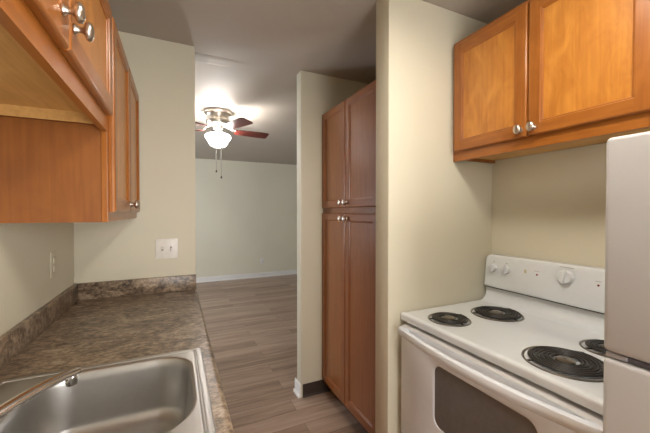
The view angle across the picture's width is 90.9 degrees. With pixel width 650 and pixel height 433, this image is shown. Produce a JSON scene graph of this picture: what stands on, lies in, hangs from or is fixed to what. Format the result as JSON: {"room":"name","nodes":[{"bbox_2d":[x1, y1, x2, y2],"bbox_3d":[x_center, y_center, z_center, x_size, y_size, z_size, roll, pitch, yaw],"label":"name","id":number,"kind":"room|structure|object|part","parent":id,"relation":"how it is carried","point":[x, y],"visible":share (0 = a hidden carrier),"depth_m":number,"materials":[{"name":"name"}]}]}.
{"room":"kitchen","nodes":[
{"label":"kitchen","id":0,"kind":"room"},
{"bbox_2d":[0,222,73,335],"bbox_3d":[-0.796,0.171,0.361,0.100,2.471,3.122,0,1,-25],"label":"wall","id":1,"kind":"structure","parent":0,"point":[26,284],"depth_m":1.26,"materials":[{"name":"paint"}]},
{"bbox_2d":[50,251,56,277],"bbox_3d":[-1.263,0.222,1.492,0.009,0.118,0.075,0,1,-25],"label":"wall outlet","id":2,"kind":"object","parent":1,"relation":"attached to","point":[53,263],"visible":1,"depth_m":1.48,"materials":[{"name":"beige plastic"}]},
{"bbox_2d":[0,0,112,130],"bbox_3d":[-0.663,-0.500,0.613,0.362,0.425,0.971,0,1,-25],"label":"upper cabinet","id":3,"kind":"object","parent":1,"relation":"attached to","point":[56,55],"visible":1,"depth_m":0.77,"materials":[{"name":"brown wood"}]},
{"bbox_3d":[-0.697,-0.345,0.600,0.287,0.012,0.939,0,1,-25],"label":"panel","id":4,"kind":"part","parent":3,"relation":"part of","materials":[{"name":"brown wood"}]},
{"bbox_3d":[-0.437,-0.518,0.448,0.020,0.360,0.445,0,1,-25],"label":"door","id":5,"kind":"part","parent":3,"relation":"part of","materials":[{"name":"brown wood"}]},
{"bbox_3d":[-0.485,-0.395,0.618,0.036,0.040,0.033,0,1,-25],"label":"knob","id":6,"kind":"part","parent":3,"relation":"part of","materials":[{"name":"silver metal"}]},
{"bbox_3d":[-0.517,-0.398,0.687,0.036,0.040,0.033,0,1,-25],"label":"knob","id":7,"kind":"part","parent":3,"relation":"part of","materials":[{"name":"silver metal"}]},
{"bbox_3d":[-0.637,-0.524,0.877,0.020,0.360,0.494,0,1,-25],"label":"door","id":8,"kind":"part","parent":3,"relation":"part of","materials":[{"name":"brown wood"}]},
{"bbox_3d":[-0.639,-0.524,0.876,0.006,0.244,0.378,0,1,-25],"label":"panel","id":9,"kind":"part","parent":3,"relation":"part of","materials":[{"name":"brown wood"}]},
{"bbox_2d":[0,17,139,222],"bbox_3d":[-1.057,-0.355,1.461,0.362,0.739,0.893,0,1,-25],"label":"upper cabinet","id":10,"kind":"object","parent":1,"relation":"attached to","point":[51,171],"visible":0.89,"depth_m":1.08,"materials":[{"name":"brown wood"}]},
{"bbox_3d":[-0.953,-0.356,1.510,0.019,0.739,0.893,0,1,-25],"label":"frame","id":11,"kind":"part","parent":10,"relation":"part of","materials":[{"name":"brown wood"}]},
{"bbox_3d":[-0.845,-0.364,1.324,0.020,0.693,0.419,0,1,-25],"label":"door","id":12,"kind":"part","parent":10,"relation":"part of","materials":[{"name":"brown wood"}]},
{"bbox_3d":[-0.846,-0.364,1.323,0.006,0.589,0.315,0,1,-25],"label":"panel","id":13,"kind":"part","parent":10,"relation":"part of","materials":[{"name":"brown wood"}]},
{"bbox_3d":[-1.028,-0.370,1.713,0.006,0.589,0.322,0,1,-25],"label":"panel","id":14,"kind":"part","parent":10,"relation":"part of","materials":[{"name":"brown wood"}]},
{"bbox_3d":[-1.026,-0.370,1.714,0.020,0.693,0.426,0,1,-25],"label":"door","id":15,"kind":"part","parent":10,"relation":"part of","materials":[{"name":"brown wood"}]},
{"bbox_3d":[-0.895,-0.056,1.504,0.036,0.040,0.033,0,1,-25],"label":"knob","id":16,"kind":"part","parent":10,"relation":"part of","materials":[{"name":"silver metal"}]},
{"bbox_2d":[0,274,195,370],"bbox_3d":[-0.563,0.440,0.738,0.635,0.095,2.641,0,1,-25],"label":"backsplash","id":17,"kind":"structure","parent":1,"relation":"attached to","point":[15,340],"depth_m":1.71,"materials":[{"name":"brown stone"}]},
{"bbox_2d":[74,31,367,396],"bbox_3d":[-0.241,0.141,2.413,6.400,2.471,0.130,0,1,-25],"label":"wall","id":18,"kind":"structure","parent":0,"point":[163,72],"depth_m":2.01,"materials":[{"name":"paint"}]},
{"bbox_2d":[156,238,177,258],"bbox_3d":[-0.983,0.200,1.988,0.124,0.124,0.016,0,1,-25],"label":"switch plate","id":19,"kind":"object","parent":18,"relation":"attached to","point":[165,248],"visible":1,"depth_m":1.99,"materials":[{"name":"white plastic"}]},
{"bbox_2d":[195,52,265,69],"bbox_3d":[-0.568,-1.094,2.351,0.738,0.008,0.170,0,1,-25],"label":"trim","id":20,"kind":"structure","parent":18,"relation":"attached to","point":[199,57],"depth_m":2.27,"materials":[{"name":"paint"}]},
{"bbox_2d":[293,378,300,398],"bbox_3d":[1.210,1.316,3.140,3.170,0.100,0.118,0,1,-25],"label":"baseboard","id":21,"kind":"structure","parent":18,"relation":"attached to","point":[297,390],"depth_m":2.46,"materials":[{"name":"white paint"}]},
{"bbox_2d":[303,380,330,397],"bbox_3d":[-0.052,1.325,2.482,0.254,0.100,0.012,0,1,-25],"label":"trim","id":22,"kind":"structure","parent":18,"relation":"attached to","point":[316,387],"depth_m":2.47,"materials":[{"name":"brown plastic"}]},
{"bbox_2d":[195,158,296,277],"bbox_3d":[-2.186,0.079,6.585,6.600,2.471,0.100,0,1,-25],"label":"wall","id":23,"kind":"structure","parent":0,"point":[245,216],"depth_m":6.76,"materials":[{"name":"paint"}]},
{"bbox_2d":[196,270,296,282],"bbox_3d":[-2.159,1.266,6.546,6.400,0.100,0.024,0,1,-25],"label":"baseboard","id":24,"kind":"structure","parent":23,"relation":"attached to","point":[286,272],"depth_m":6.76,"materials":[{"name":"white paint"}]},
{"bbox_2d":[196,274,366,432],"bbox_3d":[-0.468,1.409,2.920,6.600,0.080,8.250,0,1,-25],"label":"floor","id":25,"kind":"structure","parent":0,"point":[251,323],"depth_m":3.08,"materials":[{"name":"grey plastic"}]},
{"bbox_2d":[322,80,375,432],"bbox_3d":[0.422,0.297,2.210,0.661,2.165,0.877,0,1,-25],"label":"pantry cabinet","id":26,"kind":"object","parent":25,"relation":"on","point":[349,128],"visible":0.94,"depth_m":2.08,"materials":[{"name":"brown wood"}]},
{"bbox_3d":[0.063,-0.420,2.301,0.006,0.609,0.264,0,1,-25],"label":"panel","id":27,"kind":"part","parent":26,"relation":"part of","materials":[{"name":"brown wood"}]},
{"bbox_3d":[0.063,0.619,2.316,0.006,1.178,0.264,0,1,-25],"label":"panel","id":28,"kind":"part","parent":26,"relation":"part of","materials":[{"name":"brown wood"}]},
{"bbox_3d":[0.062,-0.420,2.300,0.020,0.717,0.372,0,1,-25],"label":"door","id":29,"kind":"part","parent":26,"relation":"part of","materials":[{"name":"brown wood"}]},
{"bbox_3d":[0.062,0.619,2.315,0.020,1.286,0.372,0,1,-25],"label":"door","id":30,"kind":"part","parent":26,"relation":"part of","materials":[{"name":"brown wood"}]},
{"bbox_3d":[0.182,0.256,2.097,0.019,2.080,0.877,0,1,-25],"label":"frame","id":31,"kind":"part","parent":26,"relation":"part of","materials":[{"name":"brown wood"}]},
{"bbox_3d":[0.222,-0.415,1.956,0.020,0.717,0.380,0,1,-25],"label":"door","id":32,"kind":"part","parent":26,"relation":"part of","materials":[{"name":"brown wood"}]},
{"bbox_3d":[0.222,0.624,1.972,0.020,1.286,0.380,0,1,-25],"label":"door","id":33,"kind":"part","parent":26,"relation":"part of","materials":[{"name":"brown wood"}]},
{"bbox_3d":[0.224,-0.415,1.957,0.006,0.609,0.272,0,1,-25],"label":"panel","id":34,"kind":"part","parent":26,"relation":"part of","materials":[{"name":"brown wood"}]},
{"bbox_3d":[0.224,0.624,1.973,0.006,1.178,0.272,0,1,-25],"label":"panel","id":35,"kind":"part","parent":26,"relation":"part of","materials":[{"name":"brown wood"}]},
{"bbox_2d":[398,254,607,432],"bbox_3d":[0.800,0.806,1.303,0.739,1.174,0.840,0,1,-25],"label":"electric range","id":36,"kind":"object","parent":25,"relation":"on","point":[527,356],"visible":0.84,"depth_m":1.28,"materials":[{"name":"white metal"}]},
{"bbox_3d":[0.916,0.278,1.751,0.018,0.046,0.046,0,1,-25],"label":"control knob","id":37,"kind":"part","parent":36,"relation":"part of","materials":[{"name":"white plastic"}]},
{"bbox_3d":[0.549,0.853,1.179,0.036,0.653,0.802,0,1,-25],"label":"oven door","id":38,"kind":"part","parent":36,"relation":"part of","materials":[{"name":"white paint"}]},
{"bbox_3d":[0.506,0.542,1.144,0.075,0.038,0.792,0,1,-25],"label":"handle","id":39,"kind":"part","parent":36,"relation":"part of","materials":[{"name":"white paint"}]},
{"bbox_3d":[0.947,0.279,1.684,0.018,0.046,0.046,0,1,-25],"label":"control knob","id":40,"kind":"part","parent":36,"relation":"part of","materials":[{"name":"white plastic"}]},
{"bbox_3d":[1.068,0.269,1.424,0.020,0.069,0.069,0,1,-25],"label":"control knob","id":41,"kind":"part","parent":36,"relation":"part of","materials":[{"name":"white plastic"}]},
{"bbox_2d":[603,131,649,432],"bbox_3d":[1.123,0.605,0.558,0.740,1.597,0.736,0,1,-25],"label":"refrigerator","id":42,"kind":"object","parent":25,"relation":"on","point":[626,386],"visible":1,"depth_m":0.69,"materials":[{"name":"white metal"}]},
{"bbox_3d":[0.675,0.312,0.725,0.060,0.011,0.038,0,1,-25],"label":"handle trim","id":43,"kind":"part","parent":42,"relation":"part of","materials":[{"name":"grey plastic"}]},
{"bbox_3d":[0.819,0.815,0.419,0.068,0.982,0.736,0,1,-25],"label":"door","id":44,"kind":"part","parent":42,"relation":"part of","materials":[{"name":"white metal"}]},
{"bbox_3d":[-0.561,0.964,0.756,0.650,0.874,2.618,0,1,-25],"label":"base cabinet","id":45,"kind":"object","parent":25,"relation":"on","visible":0},
{"bbox_2d":[0,274,233,432],"bbox_3d":[-0.561,0.460,0.739,0.639,0.135,2.641,0,1,-25],"label":"countertop","id":46,"kind":"structure","parent":45,"relation":"on","point":[90,323],"depth_m":1.31,"materials":[{"name":"brown stone"}]},
{"bbox_2d":[0,367,80,418],"bbox_3d":[-0.704,0.408,0.613,0.137,0.148,0.448,0,1,1],"label":"faucet","id":47,"kind":"object","parent":46,"relation":"on","point":[70,376],"visible":1,"depth_m":0.73,"materials":[{"name":"silver metal"}]},
{"bbox_2d":[0,348,215,432],"bbox_3d":[-0.530,0.576,0.679,0.555,0.188,0.823,0,1,-25],"label":"sink","id":48,"kind":"object","parent":46,"relation":"in","point":[166,392],"visible":0.9,"depth_m":0.99,"materials":[{"name":"silver metal"}]},
{"bbox_2d":[108,0,526,164],"bbox_3d":[-0.468,-1.152,2.882,6.600,0.100,8.250,0,1,-25],"label":"ceiling","id":49,"kind":"structure","parent":0,"point":[334,38],"depth_m":2.04,"materials":[{"name":"paint"}]},
{"bbox_2d":[195,107,268,178],"bbox_3d":[-1.112,-0.748,3.410,1.047,0.722,1.070,0,1,-25],"label":"ceiling fan","id":50,"kind":"object","parent":49,"relation":"hanging from","point":[218,118],"visible":0.99,"depth_m":3.30,"materials":[{"name":"silver metal"}]},
{"bbox_3d":[-1.132,-0.799,3.389,0.263,0.135,0.255,0,1,-25],"label":"lamp shade","id":51,"kind":"part","parent":50,"relation":"part of","materials":[{"name":"white glass"}]},
{"bbox_3d":[-0.864,-0.910,3.145,0.373,0.006,0.134,1,-12,42],"label":"blade","id":52,"kind":"part","parent":50,"relation":"part of","materials":[{"name":"brown wood"}]},
{"bbox_3d":[-0.819,-0.917,3.567,0.373,0.006,0.134,0,-12,-30],"label":"blade","id":53,"kind":"part","parent":50,"relation":"part of","materials":[{"name":"brown wood"}]},
{"bbox_2d":[375,0,491,432],"bbox_3d":[0.608,0.151,1.736,0.723,2.471,0.110,0,1,-25],"label":"wall","id":54,"kind":"structure","parent":0,"point":[434,211],"depth_m":1.61,"materials":[{"name":"paint"}]},
{"bbox_2d":[491,143,606,267],"bbox_3d":[1.249,0.157,1.335,0.100,2.471,3.160,0,1,-25],"label":"wall","id":55,"kind":"structure","parent":0,"point":[548,206],"depth_m":1.54,"materials":[{"name":"paint"}]},
{"bbox_2d":[453,0,649,162],"bbox_3d":[0.967,-0.595,1.380,0.363,0.619,0.816,0,1,-25],"label":"upper cabinet","id":56,"kind":"object","parent":55,"relation":"attached to","point":[543,76],"visible":1,"depth_m":1.25,"materials":[{"name":"brown wood"}]},
{"bbox_3d":[0.763,-0.610,1.502,0.006,0.440,0.273,0,1,-25],"label":"panel","id":57,"kind":"part","parent":56,"relation":"part of","materials":[{"name":"brown wood"}]},
{"bbox_3d":[0.761,-0.610,1.502,0.020,0.552,0.385,0,1,-25],"label":"door","id":58,"kind":"part","parent":56,"relation":"part of","materials":[{"name":"brown wood"}]},
{"bbox_3d":[0.808,-0.364,1.339,0.036,0.040,0.032,0,1,-25],"label":"knob","id":59,"kind":"part","parent":56,"relation":"part of","materials":[{"name":"silver metal"}]},
{"bbox_3d":[0.831,-0.363,1.289,0.036,0.040,0.033,0,1,-25],"label":"knob","id":60,"kind":"part","parent":56,"relation":"part of","materials":[{"name":"silver metal"}]},
{"bbox_3d":[1.001,-0.318,1.400,0.288,0.012,0.784,0,1,-25],"label":"panel","id":61,"kind":"part","parent":56,"relation":"part of","materials":[{"name":"brown wood"}]},
{"bbox_3d":[0.928,-0.605,1.148,0.006,0.444,0.280,0,1,-25],"label":"panel","id":62,"kind":"part","parent":56,"relation":"part of","materials":[{"name":"brown wood"}]},
{"bbox_3d":[0.926,-0.605,1.147,0.020,0.552,0.388,0,1,-25],"label":"door","id":63,"kind":"part","parent":56,"relation":"part of","materials":[{"name":"brown wood"}]}
]}

